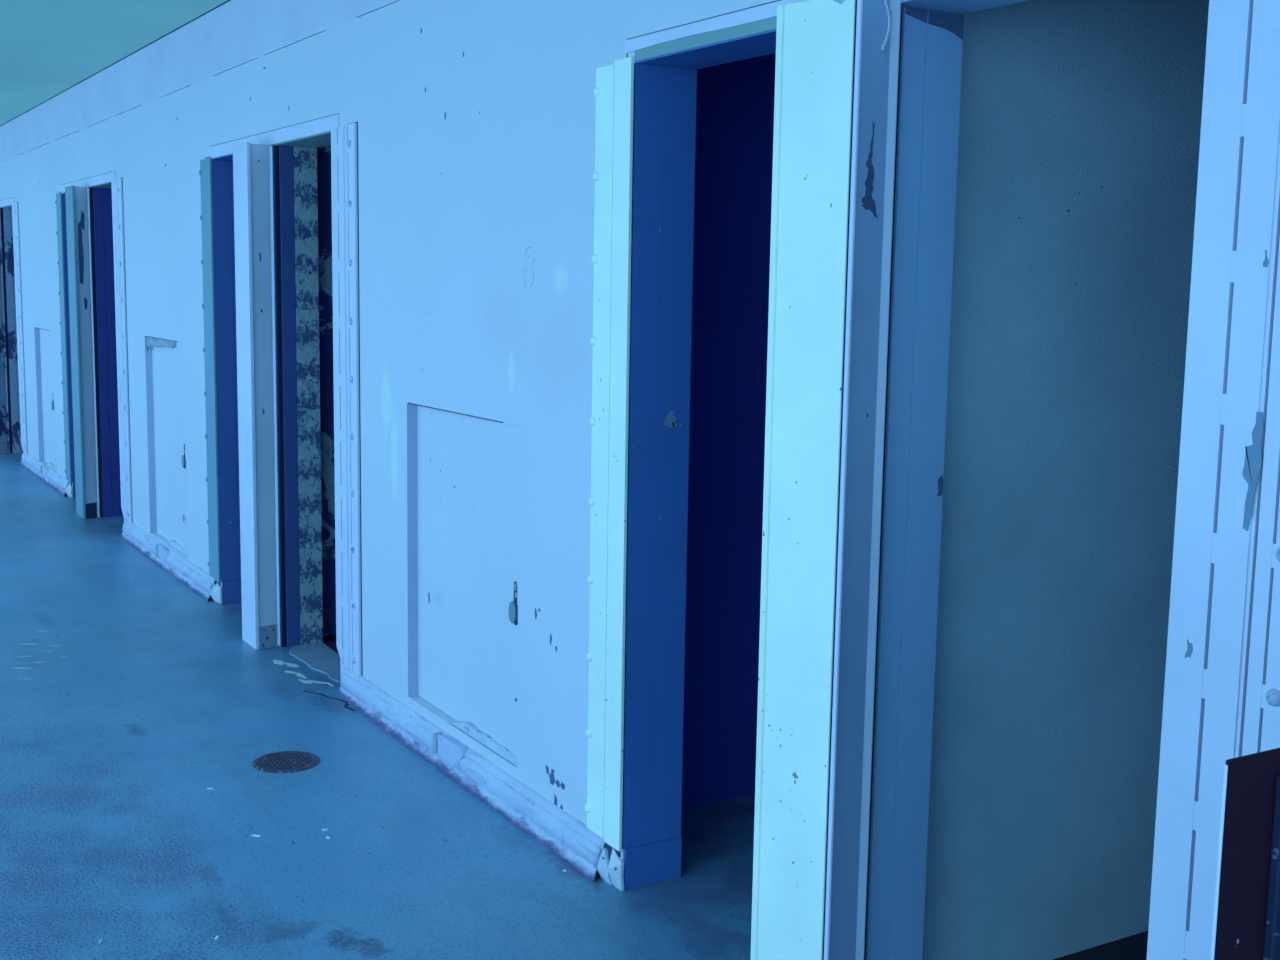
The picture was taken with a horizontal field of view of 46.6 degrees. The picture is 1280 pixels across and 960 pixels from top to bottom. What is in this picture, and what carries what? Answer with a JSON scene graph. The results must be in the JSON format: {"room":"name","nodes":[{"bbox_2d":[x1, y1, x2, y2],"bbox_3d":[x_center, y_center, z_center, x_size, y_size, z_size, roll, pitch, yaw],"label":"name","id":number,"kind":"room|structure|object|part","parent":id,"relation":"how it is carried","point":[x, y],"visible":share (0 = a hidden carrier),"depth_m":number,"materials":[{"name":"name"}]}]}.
{"room":"prison interior","nodes":[
{"label":"prison interior","id":0,"kind":"room"},
{"bbox_2d":[0,0,226,125],"bbox_3d":[-2.122,-1.782,3.757,3.201,0.200,25.000,-4,9,-31],"label":"ceiling","id":1,"kind":"structure","parent":0,"point":[47,47],"depth_m":7.22,"materials":[{"name":"paint"}]},
{"bbox_2d":[317,145,335,635],"bbox_3d":[-0.097,-0.574,6.094,2.196,2.512,1.209,-4,9,-31],"label":"wall","id":2,"kind":"structure","parent":0,"point":[323,153],"depth_m":6.11,"materials":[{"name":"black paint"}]},
{"bbox_2d":[0,0,775,871],"bbox_3d":[-0.393,-0.393,4.290,0.166,2.624,26.204,-4,9,-31],"label":"wall","id":3,"kind":"structure","parent":0,"point":[475,119],"depth_m":4.59,"materials":[{"name":"paint"}]},
{"bbox_2d":[0,197,27,452],"bbox_3d":[-5.155,-1.252,12.222,0.188,2.056,2.006,-4,9,-31],"label":"door frame","id":4,"kind":"structure","parent":3,"relation":"attached to","point":[9,210],"depth_m":12.05,"materials":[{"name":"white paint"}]},
{"bbox_3d":[-5.218,-2.242,12.069,0.006,0.056,1.691,-4,9,-31],"label":"head casing","id":5,"kind":"part","parent":4,"relation":"part of","materials":[{"name":"paint"}]},
{"bbox_3d":[-4.772,-1.167,11.424,0.013,1.912,0.235,-4,9,-31],"label":"casing","id":6,"kind":"part","parent":4,"relation":"part of","materials":[{"name":"paint"}]},
{"bbox_2d":[40,465,48,475],"bbox_3d":[-4.274,-0.059,10.670,0.034,0.076,0.209,-4,9,-31],"label":"plinth lug","id":7,"kind":"object","parent":3,"relation":"attached to","point":[43,469],"visible":0.95,"depth_m":10.69,"materials":[{"name":"paint"}]},
{"bbox_2d":[34,328,56,471],"bbox_3d":[-4.232,-0.586,10.646,0.060,0.982,0.739,-4,9,-31],"label":"access hatch","id":8,"kind":"object","parent":3,"relation":"attached to","point":[46,430],"visible":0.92,"depth_m":10.81,"materials":[{"name":"paint"}]},
{"bbox_2d":[20,452,72,497],"bbox_3d":[-4.318,-0.053,10.746,0.047,0.106,2.016,-4,9,-31],"label":"baseboard","id":9,"kind":"structure","parent":3,"relation":"attached to","point":[52,478],"depth_m":10.52,"materials":[{"name":"paint"}]},
{"bbox_2d":[55,171,132,523],"bbox_3d":[-3.283,-0.802,9.110,0.188,2.056,2.006,-4,9,-31],"label":"door frame","id":10,"kind":"structure","parent":3,"relation":"attached to","point":[105,191],"depth_m":9.01,"materials":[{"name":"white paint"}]},
{"bbox_3d":[-3.820,-0.937,9.842,0.012,1.910,0.170,-4,9,-31],"label":"casing","id":11,"kind":"part","parent":10,"relation":"part of","materials":[{"name":"teal paint"}]},
{"bbox_3d":[-3.345,-1.792,8.957,0.006,0.056,1.691,-4,9,-31],"label":"head casing","id":12,"kind":"part","parent":10,"relation":"part of","materials":[{"name":"paint"}]},
{"bbox_3d":[-2.899,-0.717,8.312,0.013,1.912,0.235,-4,9,-31],"label":"casing","id":13,"kind":"part","parent":10,"relation":"part of","materials":[{"name":"paint"}]},
{"bbox_2d":[155,544,169,560],"bbox_3d":[-2.452,0.378,7.640,0.034,0.070,0.214,-4,9,-31],"label":"plinth lug","id":14,"kind":"object","parent":3,"relation":"attached to","point":[162,551],"visible":0.95,"depth_m":7.65,"materials":[{"name":"paint"}]},
{"bbox_2d":[145,337,187,556],"bbox_3d":[-2.393,-0.190,7.582,0.064,1.055,0.809,-4,9,-31],"label":"access panel","id":15,"kind":"object","parent":3,"relation":"attached to","point":[164,358],"visible":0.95,"depth_m":7.67,"materials":[{"name":"paint"}]},
{"bbox_2d":[120,520,221,603],"bbox_3d":[-2.446,0.396,7.633,0.047,0.105,2.015,-4,9,-31],"label":"baseboard","id":16,"kind":"structure","parent":3,"relation":"attached to","point":[198,580],"depth_m":7.40,"materials":[{"name":"paint"}]},
{"bbox_2d":[0,0,397,126],"bbox_3d":[-0.679,-1.640,4.647,0.159,0.310,25.000,-4,9,-31],"label":"trim","id":17,"kind":"structure","parent":3,"relation":"attached to","point":[227,0],"depth_m":7.77,"materials":[{"name":"white paint"}]},
{"bbox_2d":[199,113,362,688],"bbox_3d":[-1.410,-0.353,5.997,0.188,2.056,2.006,-4,9,-31],"label":"door frame","id":18,"kind":"structure","parent":3,"relation":"attached to","point":[295,189],"depth_m":5.92,"materials":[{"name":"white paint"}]},
{"bbox_3d":[-1.947,-0.488,6.730,0.012,1.910,0.170,-4,9,-31],"label":"casing","id":19,"kind":"part","parent":18,"relation":"part of","materials":[{"name":"teal paint"}]},
{"bbox_3d":[-1.473,-1.343,5.845,0.006,0.056,1.691,-4,9,-31],"label":"head casing","id":20,"kind":"part","parent":18,"relation":"part of","materials":[{"name":"paint"}]},
{"bbox_3d":[-1.027,-0.268,5.199,0.013,1.912,0.235,-4,9,-31],"label":"casing","id":21,"kind":"part","parent":18,"relation":"part of","materials":[{"name":"paint"}]},
{"bbox_2d":[289,642,338,682],"bbox_3d":[-1.211,0.715,5.773,0.178,0.006,0.668,-4,9,-31],"label":"door sill","id":22,"kind":"structure","parent":3,"relation":"attached to","point":[319,657],"depth_m":5.85,"materials":[{"name":"grey concrete"}]},
{"bbox_2d":[432,732,466,766],"bbox_3d":[-0.578,0.829,4.526,0.034,0.076,0.209,-4,9,-31],"label":"plinth lug","id":23,"kind":"object","parent":3,"relation":"attached to","point":[448,748],"visible":0.97,"depth_m":4.52,"materials":[{"name":"paint"}]},
{"bbox_2d":[407,404,518,765],"bbox_3d":[-0.521,0.281,4.472,0.065,0.962,0.810,-4,9,-31],"label":"access panel","id":24,"kind":"object","parent":3,"relation":"attached to","point":[463,470],"visible":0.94,"depth_m":4.48,"materials":[{"name":"paint"}]},
{"bbox_2d":[338,666,623,890],"bbox_3d":[-0.573,0.845,4.520,0.047,0.104,2.018,-4,9,-31],"label":"baseboard","id":25,"kind":"structure","parent":3,"relation":"attached to","point":[570,839],"depth_m":4.22,"materials":[{"name":"paint"}]},
{"bbox_2d":[585,0,1279,959],"bbox_3d":[0.461,0.097,2.886,0.188,2.056,2.002,-4,9,-31],"label":"door frame","id":26,"kind":"structure","parent":3,"relation":"attached to","point":[1221,702],"depth_m":2.81,"materials":[{"name":"beige paint"}]},
{"bbox_3d":[-0.074,-0.038,3.617,0.012,1.910,0.170,-4,9,-31],"label":"casing","id":27,"kind":"part","parent":26,"relation":"part of","materials":[{"name":"teal paint"}]},
{"bbox_3d":[0.400,-0.893,2.732,0.006,0.056,1.691,-4,9,-31],"label":"head casing","id":28,"kind":"part","parent":26,"relation":"part of","materials":[{"name":"paint"}]},
{"bbox_3d":[0.845,0.182,2.088,0.014,1.912,0.232,-4,9,-31],"label":"casing","id":29,"kind":"part","parent":26,"relation":"part of","materials":[{"name":"paint"}]},
{"bbox_2d":[1210,748,1279,959],"bbox_3d":[0.809,0.699,1.494,0.741,0.973,0.025,-4,9,-31],"label":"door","id":30,"kind":"structure","parent":3,"relation":"in","point":[1246,919],"depth_m":1.28,"materials":[{"name":"red paint"}]},
{"bbox_2d":[0,453,1147,959],"bbox_3d":[-1.246,0.940,4.678,5.750,0.151,25.000,-4,9,-31],"label":"floor","id":31,"kind":"structure","parent":0,"point":[127,694],"depth_m":4.11,"materials":[{"name":"paint"}]},
{"bbox_2d":[0,214,9,453],"bbox_3d":[-5.273,-1.221,12.174,0.104,2.003,0.220,-4,9,-31],"label":"post","id":32,"kind":"object","parent":31,"relation":"on","point":[4,415],"visible":1,"depth_m":12.17,"materials":[{"name":"grey paint"}]},
{"bbox_3d":[-5.229,-1.257,12.088,0.004,1.899,0.081,8,10,42],"label":"plate","id":33,"kind":"part","parent":32,"relation":"part of","materials":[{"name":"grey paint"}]},
{"bbox_3d":[-5.242,-0.263,12.222,0.008,0.092,0.074,8,10,42],"label":"plate","id":34,"kind":"part","parent":32,"relation":"part of","materials":[{"name":"paint"}]},
{"bbox_2d":[65,185,99,518],"bbox_3d":[-3.399,-0.771,9.059,0.104,2.003,0.235,-4,9,-31],"label":"post","id":35,"kind":"object","parent":31,"relation":"on","point":[77,199],"visible":1,"depth_m":8.99,"materials":[{"name":"paint"}]},
{"bbox_3d":[-3.439,-0.769,9.037,0.008,2.003,0.209,-4,9,-31],"label":"plate","id":36,"kind":"part","parent":35,"relation":"part of","materials":[{"name":"teal paint"}]},
{"bbox_3d":[-3.395,-0.769,9.062,0.094,1.999,0.227,-4,9,-31],"label":"post","id":37,"kind":"part","parent":35,"relation":"part of","materials":[{"name":"paint"}]},
{"bbox_3d":[-3.352,-0.807,8.969,0.004,1.899,0.083,7,10,39],"label":"plate","id":38,"kind":"part","parent":35,"relation":"part of","materials":[{"name":"paint"}]},
{"bbox_3d":[-3.366,0.188,9.104,0.007,0.092,0.075,7,10,39],"label":"plate","id":39,"kind":"part","parent":35,"relation":"part of","materials":[{"name":"paint"}]},
{"bbox_2d":[233,142,280,649],"bbox_3d":[-1.534,-0.323,5.954,0.108,2.003,0.195,-4,9,-31],"label":"post","id":40,"kind":"object","parent":31,"relation":"on","point":[252,163],"visible":1,"depth_m":5.89,"materials":[{"name":"paint"}]},
{"bbox_3d":[-1.576,-0.320,5.930,0.008,2.003,0.169,-4,9,-31],"label":"plate","id":41,"kind":"part","parent":40,"relation":"part of","materials":[{"name":"paint"}]},
{"bbox_3d":[-1.530,-0.321,5.957,0.098,1.999,0.187,-4,9,-31],"label":"post","id":42,"kind":"part","parent":40,"relation":"part of","materials":[{"name":"paint"}]},
{"bbox_3d":[-1.494,-0.360,5.876,0.084,1.899,0.004,-6,10,-42],"label":"plate","id":43,"kind":"part","parent":40,"relation":"part of","materials":[{"name":"paint"}]},
{"bbox_3d":[-1.508,0.634,6.010,0.077,0.092,0.008,-6,10,-42],"label":"plate","id":44,"kind":"part","parent":40,"relation":"part of","materials":[{"name":"paint"}]},
{"bbox_2d":[252,751,320,772],"bbox_3d":[-1.098,0.873,4.608,0.208,0.006,0.208,-4,9,-31],"label":"floor drain","id":45,"kind":"object","parent":31,"relation":"on","point":[283,761],"visible":1,"depth_m":4.60,"materials":[{"name":"metal"}]},
{"bbox_2d":[750,0,900,959],"bbox_3d":[0.348,0.124,2.826,0.108,2.012,0.245,-4,9,-31],"label":"post","id":46,"kind":"object","parent":31,"relation":"on","point":[837,63],"visible":1,"depth_m":2.76,"materials":[{"name":"paint"}]},
{"bbox_3d":[0.307,0.127,2.801,0.008,2.012,0.205,-4,9,-31],"label":"plate","id":47,"kind":"part","parent":46,"relation":"part of","materials":[{"name":"teal paint"}]},
{"bbox_3d":[0.352,0.126,2.829,0.098,2.008,0.237,-4,9,-31],"label":"post","id":48,"kind":"part","parent":46,"relation":"part of","materials":[{"name":"paint"}]},
{"bbox_3d":[0.399,0.090,2.728,0.085,1.908,0.005,-6,11,-43],"label":"plate","id":49,"kind":"part","parent":46,"relation":"part of","materials":[{"name":"paint"}]},
{"bbox_2d":[681,53,775,807],"bbox_3d":[1.153,-0.274,4.015,2.196,2.512,1.208,-4,9,-31],"label":"wall","id":50,"kind":"structure","parent":0,"point":[735,100],"depth_m":4.18,"materials":[{"name":"blue paint"}]},
{"bbox_2d":[922,0,1208,959],"bbox_3d":[1.775,-0.125,2.982,2.196,2.512,1.209,-4,9,-31],"label":"wall","id":51,"kind":"structure","parent":0,"point":[1080,120],"depth_m":3.17,"materials":[{"name":"grey paint"}]}
]}

